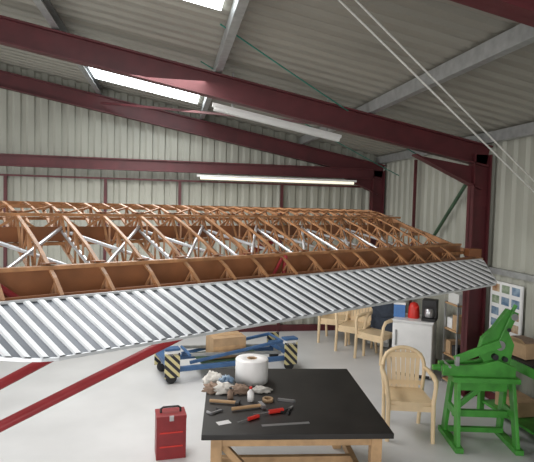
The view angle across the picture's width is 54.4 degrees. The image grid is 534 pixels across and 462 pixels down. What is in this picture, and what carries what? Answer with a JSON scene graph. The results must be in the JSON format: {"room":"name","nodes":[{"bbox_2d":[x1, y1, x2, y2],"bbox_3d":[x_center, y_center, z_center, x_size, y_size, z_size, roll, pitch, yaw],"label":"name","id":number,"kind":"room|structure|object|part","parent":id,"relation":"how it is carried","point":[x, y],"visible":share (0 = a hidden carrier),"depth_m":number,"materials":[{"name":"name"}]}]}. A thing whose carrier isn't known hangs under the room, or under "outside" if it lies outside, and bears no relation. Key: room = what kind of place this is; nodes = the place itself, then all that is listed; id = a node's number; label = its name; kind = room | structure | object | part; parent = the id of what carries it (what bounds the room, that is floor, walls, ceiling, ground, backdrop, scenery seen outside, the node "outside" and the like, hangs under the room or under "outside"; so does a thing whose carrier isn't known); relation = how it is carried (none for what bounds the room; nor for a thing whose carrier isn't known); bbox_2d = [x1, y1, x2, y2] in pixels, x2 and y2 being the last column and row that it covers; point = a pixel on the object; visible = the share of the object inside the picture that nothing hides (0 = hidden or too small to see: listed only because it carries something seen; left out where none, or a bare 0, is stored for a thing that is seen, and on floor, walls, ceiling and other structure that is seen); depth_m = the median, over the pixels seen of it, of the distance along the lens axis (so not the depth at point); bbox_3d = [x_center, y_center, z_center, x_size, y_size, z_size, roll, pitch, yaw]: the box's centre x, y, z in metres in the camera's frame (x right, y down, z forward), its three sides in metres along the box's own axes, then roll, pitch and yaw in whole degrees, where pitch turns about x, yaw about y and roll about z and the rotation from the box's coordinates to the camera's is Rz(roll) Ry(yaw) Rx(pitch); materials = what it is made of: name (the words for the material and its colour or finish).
{"room":"aircraft hangar","nodes":[
{"label":"aircraft hangar","id":0,"kind":"room"},
{"bbox_2d":[0,62,379,324],"bbox_3d":[-5.057,-0.582,8.783,14.800,4.755,0.030,1,3,-10],"label":"wall","id":1,"kind":"structure","parent":0,"point":[32,125],"depth_m":9.23,"materials":[{"name":"beige metal"}]},
{"bbox_2d":[0,174,361,331],"bbox_3d":[-5.118,0.410,8.740,14.500,2.775,0.085,1,3,-10],"label":"rails","id":2,"kind":"object","parent":1,"relation":"attached to","point":[279,327],"visible":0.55,"depth_m":9.48,"materials":[{"name":"red metal"}]},
{"bbox_2d":[0,0,533,156],"bbox_3d":[-3.757,-1.876,1.811,15.000,1.436,14.100,1,3,-10],"label":"ceiling","id":3,"kind":"structure","parent":0,"point":[320,42],"depth_m":5.17,"materials":[{"name":"metal"}]},
{"bbox_2d":[33,0,102,94],"bbox_3d":[-1.641,-2.050,2.173,0.078,0.131,13.970,1,3,-10],"label":"roof purlin","id":4,"kind":"structure","parent":3,"relation":"attached to","point":[46,8],"depth_m":5.55,"materials":[{"name":"metal"}]},
{"bbox_2d":[89,67,199,103],"bbox_3d":[-1.872,-2.235,8.040,1.620,0.308,0.700,1,3,-10],"label":"window","id":5,"kind":"structure","parent":3,"relation":"attached to","point":[98,74],"depth_m":8.02,"materials":[{"name":"white glass"}]},
{"bbox_2d":[100,102,308,123],"bbox_3d":[-0.780,-1.719,7.605,4.718,0.709,0.050,3,3,31],"label":"brace","id":6,"kind":"object","parent":3,"relation":"attached to","point":[106,103],"visible":0.64,"depth_m":7.90,"materials":[{"name":"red metal"}]},
{"bbox_2d":[185,0,223,10],"bbox_3d":[-1.115,-2.015,3.889,1.620,0.308,0.750,1,3,-10],"label":"window","id":7,"kind":"structure","parent":3,"relation":"attached to","point":[215,4],"depth_m":4.32,"materials":[{"name":"white glass"}]},
{"bbox_2d":[199,0,248,119],"bbox_3d":[0.072,-1.688,2.504,0.078,0.131,13.970,1,3,-10],"label":"roof purlin","id":8,"kind":"structure","parent":3,"relation":"attached to","point":[238,8],"depth_m":4.74,"materials":[{"name":"metal"}]},
{"bbox_2d":[200,61,398,175],"bbox_3d":[0.784,-1.480,7.648,4.427,1.075,0.014,-1,4,-45],"label":"cable","id":9,"kind":"object","parent":8,"relation":"attached to","point":[200,61],"visible":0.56,"depth_m":8.25,"materials":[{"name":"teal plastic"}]},
{"bbox_2d":[212,73,341,141],"bbox_3d":[0.141,-1.523,6.419,1.627,0.760,0.100,1,3,-10],"label":"light","id":10,"kind":"object","parent":3,"relation":"hanging from","point":[217,107],"depth_m":6.39,"materials":[{"name":"white plastic"}]},
{"bbox_2d":[299,23,533,144],"bbox_3d":[1.882,-1.305,2.855,0.078,0.131,13.970,1,3,-10],"label":"roof purlin","id":11,"kind":"structure","parent":3,"relation":"attached to","point":[521,35],"depth_m":4.32,"materials":[{"name":"metal"}]},
{"bbox_2d":[338,0,533,191],"bbox_3d":[1.635,-1.016,4.520,3.521,1.473,0.016,-1,3,-37],"label":"rope","id":12,"kind":"object","parent":3,"relation":"hanging from","point":[340,1],"visible":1,"depth_m":4.26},
{"bbox_2d":[355,0,533,181],"bbox_3d":[1.687,-1.075,4.516,3.489,1.314,0.016,-1,4,-40],"label":"rope","id":13,"kind":"object","parent":3,"relation":"hanging from","point":[357,1],"visible":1,"depth_m":4.25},
{"bbox_2d":[376,122,533,163],"bbox_3d":[3.389,-0.987,3.146,0.078,0.131,13.970,1,3,-10],"label":"roof purlin","id":14,"kind":"structure","parent":3,"relation":"attached to","point":[524,130],"depth_m":6.37,"materials":[{"name":"metal"}]},
{"bbox_2d":[0,330,533,461],"bbox_3d":[-3.860,2.257,1.985,15.100,0.200,14.350,1,3,-10],"label":"floor","id":15,"kind":"structure","parent":0,"point":[112,419],"depth_m":5.82,"materials":[{"name":"paint"}]},
{"bbox_2d":[155,405,186,460],"bbox_3d":[-0.904,1.863,4.865,0.275,0.465,0.214,1,3,-16],"label":"tool case","id":16,"kind":"object","parent":15,"relation":"on","point":[170,423],"visible":1,"depth_m":4.78,"materials":[{"name":"red plastic"}]},
{"bbox_2d":[0,70,385,311],"bbox_3d":[-5.027,-0.482,8.605,14.780,4.574,0.220,1,3,-10],"label":"frame","id":17,"kind":"object","parent":15,"relation":"on","point":[10,81],"visible":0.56,"depth_m":9.22,"materials":[{"name":"red metal"}]},
{"bbox_2d":[0,153,373,179],"bbox_3d":[-5.092,-1.192,8.474,14.400,0.200,0.120,1,3,-10],"label":"tie beam","id":18,"kind":"structure","parent":17,"relation":"attached to","point":[17,160],"depth_m":9.11,"materials":[{"name":"red metal"}]},
{"bbox_2d":[197,174,356,184],"bbox_3d":[0.209,-0.941,9.403,2.930,0.112,0.102,1,3,-10],"label":"light","id":19,"kind":"object","parent":18,"relation":"attached to","point":[208,177],"visible":1,"depth_m":9.35,"materials":[{"name":"white paint"}]},
{"bbox_2d":[154,332,297,383],"bbox_3d":[-0.568,1.746,7.373,1.920,0.474,0.650,0,3,-24],"label":"trolley","id":20,"kind":"object","parent":15,"relation":"on","point":[167,360],"visible":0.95,"depth_m":7.24,"materials":[{"name":"blue painted metal"},{"name":"black rubber"},{"name":"yellow and black paint"}]},
{"bbox_2d":[206,331,245,358],"bbox_3d":[-0.583,1.605,7.356,0.480,0.285,0.344,0,3,-24],"label":"cardboard box","id":21,"kind":"object","parent":20,"relation":"on","point":[231,340],"visible":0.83,"depth_m":7.22,"materials":[{"name":"brown cardboard"}]},
{"bbox_2d":[0,15,492,396],"bbox_3d":[-4.426,-0.308,5.314,14.780,4.574,0.220,1,3,-10],"label":"frame","id":22,"kind":"object","parent":15,"relation":"on","point":[14,33],"visible":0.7,"depth_m":6.13,"materials":[{"name":"red metal"}]},
{"bbox_2d":[220,24,415,153],"bbox_3d":[1.073,-1.442,6.344,0.014,0.938,4.444,4,4,43],"label":"cable","id":23,"kind":"object","parent":22,"relation":"attached to","point":[220,24],"visible":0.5,"depth_m":5.42,"materials":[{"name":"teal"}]},
{"bbox_2d":[0,201,497,432],"bbox_3d":[-0.189,0.664,3.861,5.775,1.684,1.661,-1,4,-41],"label":"wing frame","id":24,"kind":"object","parent":15,"relation":"on","point":[49,313],"visible":1,"depth_m":3.31,"materials":[{"name":"brown wood"}]},
{"bbox_3d":[-0.307,0.098,4.014,5.745,0.574,1.243,-1,4,-41],"label":"frame","id":25,"kind":"part","parent":24,"relation":"part of","materials":[{"name":"brown wood"}]},
{"bbox_2d":[201,368,393,461],"bbox_3d":[0.161,1.770,4.418,1.370,0.750,1.480,1,3,-4],"label":"table","id":26,"kind":"object","parent":15,"relation":"on","point":[338,412],"visible":0.79,"depth_m":4.01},
{"bbox_2d":[206,407,222,414],"bbox_3d":[-0.404,1.387,4.006,0.112,0.016,0.080,-1,4,-45],"label":"clamp","id":27,"kind":"object","parent":26,"relation":"on","point":[219,409],"visible":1,"depth_m":3.99,"materials":[{"name":"metal"}]},
{"bbox_2d":[216,420,230,424],"bbox_3d":[-0.319,1.408,3.823,0.100,0.002,0.060,0,3,-28],"label":"paper scrap","id":28,"kind":"object","parent":26,"relation":"on","point":[224,421],"visible":1,"depth_m":3.82,"materials":[{"name":"white paper"}]},
{"bbox_2d":[209,398,240,406],"bbox_3d":[-0.341,1.373,4.183,0.245,0.030,0.100,2,3,7],"label":"hammer","id":29,"kind":"object","parent":26,"relation":"on","point":[237,402],"visible":0.99,"depth_m":4.17,"materials":[{"name":"brown wood"}]},
{"bbox_2d":[227,387,232,399],"bbox_3d":[-0.301,1.338,4.291,0.050,0.100,0.050,1,3,-10],"label":"glue bottle","id":30,"kind":"object","parent":26,"relation":"on","point":[230,392],"visible":0.98,"depth_m":4.27,"materials":[{"name":"brown plastic"}]},
{"bbox_2d":[201,370,273,394],"bbox_3d":[-0.313,1.321,4.495,0.662,0.114,0.375,3,3,28],"label":"pile","id":31,"kind":"object","parent":26,"relation":"on","point":[214,382],"visible":0.96,"depth_m":4.45,"materials":[{"name":"fabric"}]},
{"bbox_2d":[231,401,265,410],"bbox_3d":[-0.150,1.382,4.085,0.265,0.030,0.100,0,3,-22],"label":"hammer","id":32,"kind":"object","parent":26,"relation":"on","point":[260,404],"visible":1,"depth_m":4.08,"materials":[{"name":"wood"}]},
{"bbox_2d":[237,414,259,422],"bbox_3d":[-0.141,1.398,3.866,0.200,0.027,0.028,-1,4,-39],"label":"screwdriver","id":33,"kind":"object","parent":26,"relation":"on","point":[257,415],"visible":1,"depth_m":3.88,"materials":[{"name":"red plastic"}]},
{"bbox_2d":[247,386,253,401],"bbox_3d":[-0.133,1.334,4.260,0.056,0.120,0.056,1,3,-10],"label":"glue bottle","id":34,"kind":"object","parent":26,"relation":"on","point":[250,394],"visible":1,"depth_m":4.24,"materials":[{"name":"white plastic"}]},
{"bbox_2d":[235,354,267,386],"bbox_3d":[-0.139,1.263,4.744,0.300,0.216,0.300,1,3,-10],"label":"paper towel roll","id":35,"kind":"object","parent":26,"relation":"on","point":[250,369],"visible":0.98,"depth_m":4.63,"materials":[{"name":"white paper"}]},
{"bbox_2d":[262,396,272,402],"bbox_3d":[0.007,1.385,4.268,0.090,0.025,0.090,1,3,-10],"label":"tape roll","id":36,"kind":"object","parent":26,"relation":"on","point":[267,399],"visible":1,"depth_m":4.24,"materials":[{"name":"paper"}]},
{"bbox_2d":[253,408,283,414],"bbox_3d":[0.011,1.393,3.998,0.250,0.032,0.034,0,3,-25],"label":"screwdriver","id":37,"kind":"object","parent":26,"relation":"on","point":[278,410],"visible":0.96,"depth_m":4.00,"materials":[{"name":"red plastic"}]},
{"bbox_2d":[262,422,309,426],"bbox_3d":[0.138,1.420,3.826,0.360,0.003,0.030,1,3,-12],"label":"ruler","id":38,"kind":"object","parent":26,"relation":"on","point":[293,423],"visible":1,"depth_m":3.82,"materials":[{"name":"silver metal"}]},
{"bbox_2d":[280,406,292,414],"bbox_3d":[0.168,1.399,4.074,0.077,0.018,0.153,3,3,28],"label":"pliers","id":39,"kind":"object","parent":26,"relation":"on","point":[290,407],"visible":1,"depth_m":4.05,"materials":[{"name":"black metal"}]},
{"bbox_2d":[278,398,295,402],"bbox_3d":[0.163,1.391,4.274,0.150,0.018,0.022,2,3,13],"label":"utility knife","id":40,"kind":"object","parent":26,"relation":"on","point":[279,399],"visible":1,"depth_m":4.27,"materials":[{"name":"metal"}]},
{"bbox_2d":[317,310,350,345],"bbox_3d":[1.214,1.493,9.205,0.600,0.904,0.579,2,3,18],"label":"armchair","id":41,"kind":"object","parent":15,"relation":"on","point":[329,319],"visible":0.25,"depth_m":9.02,"materials":[{"name":"beige plastic"}]},
{"bbox_2d":[334,307,372,355],"bbox_3d":[1.479,1.527,8.645,0.600,0.904,0.579,3,3,30],"label":"armchair","id":42,"kind":"object","parent":15,"relation":"on","point":[348,326],"visible":0.44,"depth_m":8.54,"materials":[{"name":"beige plastic"}]},
{"bbox_2d":[353,303,393,365],"bbox_3d":[1.748,1.489,8.161,0.584,1.040,0.616,-1,4,-43],"label":"armchair","id":43,"kind":"object","parent":15,"relation":"on","point":[381,327],"visible":0.56,"depth_m":8.15,"materials":[{"name":"beige plastic"}]},
{"bbox_2d":[368,309,391,347],"bbox_3d":[2.019,1.514,8.993,0.420,0.880,0.398,4,4,41],"label":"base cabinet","id":44,"kind":"object","parent":15,"relation":"on","point":[387,343],"visible":0.06,"depth_m":8.80,"materials":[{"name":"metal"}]},
{"bbox_2d":[380,345,438,443],"bbox_3d":[1.474,1.700,5.497,0.570,0.859,0.550,2,3,4],"label":"armchair","id":45,"kind":"object","parent":15,"relation":"on","point":[397,395],"visible":0.99,"depth_m":5.66,"materials":[{"name":"beige plastic"}]},
{"bbox_2d":[391,313,436,378],"bbox_3d":[2.125,1.643,7.505,0.570,0.790,0.592,3,3,24],"label":"fridge","id":46,"kind":"object","parent":15,"relation":"on","point":[420,335],"visible":0.68,"depth_m":7.24,"materials":[{"name":"white paint"}]},
{"bbox_2d":[394,301,405,316],"bbox_3d":[1.930,1.135,7.558,0.170,0.210,0.130,2,3,18],"label":"tin box","id":47,"kind":"object","parent":46,"relation":"on","point":[399,307],"visible":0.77,"depth_m":7.50,"materials":[{"name":"blue metal"}]},
{"bbox_2d":[408,302,419,318],"bbox_3d":[2.114,1.135,7.495,0.176,0.225,0.212,3,3,27],"label":"kettle","id":48,"kind":"object","parent":46,"relation":"on","point":[413,309],"visible":1,"depth_m":7.43,"materials":[{"name":"red plastic"}]},
{"bbox_2d":[421,298,438,321],"bbox_3d":[2.308,1.113,7.368,0.200,0.290,0.300,3,3,24],"label":"coffee machine","id":49,"kind":"object","parent":46,"relation":"on","point":[429,306],"visible":0.99,"depth_m":7.27,"materials":[{"name":"black plastic"}]},
{"bbox_2d":[441,292,462,381],"bbox_3d":[2.574,1.458,7.010,0.240,1.250,0.340,1,3,-10],"label":"storage shelf","id":50,"kind":"object","parent":15,"relation":"on","point":[455,299],"visible":0.59,"depth_m":7.00,"materials":[{"name":"metal"}]},
{"bbox_2d":[432,304,523,455],"bbox_3d":[2.095,1.439,5.280,0.830,1.429,0.560,2,3,1],"label":"machine","id":51,"kind":"object","parent":15,"relation":"on","point":[493,371],"visible":1,"depth_m":5.21,"materials":[{"name":"metal"}]},
{"bbox_2d":[450,0,533,26],"bbox_3d":[-3.772,-0.118,1.728,14.780,4.574,0.220,1,3,-10],"label":"frame","id":52,"kind":"object","parent":15,"relation":"on","point":[520,11],"visible":1,"depth_m":2.58,"materials":[{"name":"red metal"}]},
{"bbox_2d":[477,355,533,434],"bbox_3d":[2.771,1.747,5.534,0.435,0.825,1.200,1,3,-10],"label":"workbench","id":53,"kind":"object","parent":15,"relation":"on","point":[525,404],"visible":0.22,"depth_m":5.54,"materials":[{"name":"green metal"}]},
{"bbox_2d":[511,335,533,359],"bbox_3d":[2.710,1.212,5.542,0.330,0.220,0.340,1,3,-16],"label":"open cardboard box","id":54,"kind":"object","parent":53,"relation":"on","point":[523,345],"visible":0.67,"depth_m":5.41,"materials":[{"name":"brown cardboard"}]},
{"bbox_2d":[427,184,466,243],"bbox_3d":[2.598,-0.246,7.484,0.050,1.327,1.434,1,3,-10],"label":"diagonal brace","id":55,"kind":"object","parent":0,"point":[464,186],"depth_m":7.39,"materials":[{"name":"green metal"}]},
{"bbox_2d":[383,135,533,398],"bbox_3d":[3.474,0.610,3.262,0.030,3.350,14.100,1,3,-10],"label":"wall","id":56,"kind":"structure","parent":0,"point":[511,225],"depth_m":6.63,"materials":[{"name":"beige metal"}]},
{"bbox_2d":[408,160,417,306],"bbox_3d":[2.401,0.416,8.603,0.040,3.170,0.040,1,3,-10],"label":"wall post","id":57,"kind":"object","parent":56,"relation":"attached to","point":[415,161],"depth_m":8.54,"materials":[{"name":"red metal"}]},
{"bbox_2d":[435,358,494,398],"bbox_3d":[3.387,2.232,3.331,0.030,0.100,13.900,1,3,-10],"label":"baseboard","id":58,"kind":"structure","parent":56,"relation":"attached to","point":[488,394],"depth_m":6.52,"materials":[{"name":"red metal"}]},
{"bbox_2d":[489,280,523,335],"bbox_3d":[2.876,0.996,6.277,0.025,0.740,0.600,1,3,-10],"label":"display board","id":59,"kind":"object","parent":56,"relation":"attached to","point":[503,295],"visible":0.57,"depth_m":6.22,"materials":[{"name":"white paper"}]},
{"bbox_2d":[488,266,533,281],"bbox_3d":[3.433,0.666,3.232,0.050,0.070,13.850,1,3,-10],"label":"wall rail","id":60,"kind":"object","parent":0,"point":[527,277],"depth_m":6.11,"materials":[{"name":"grey metal"}]}
]}

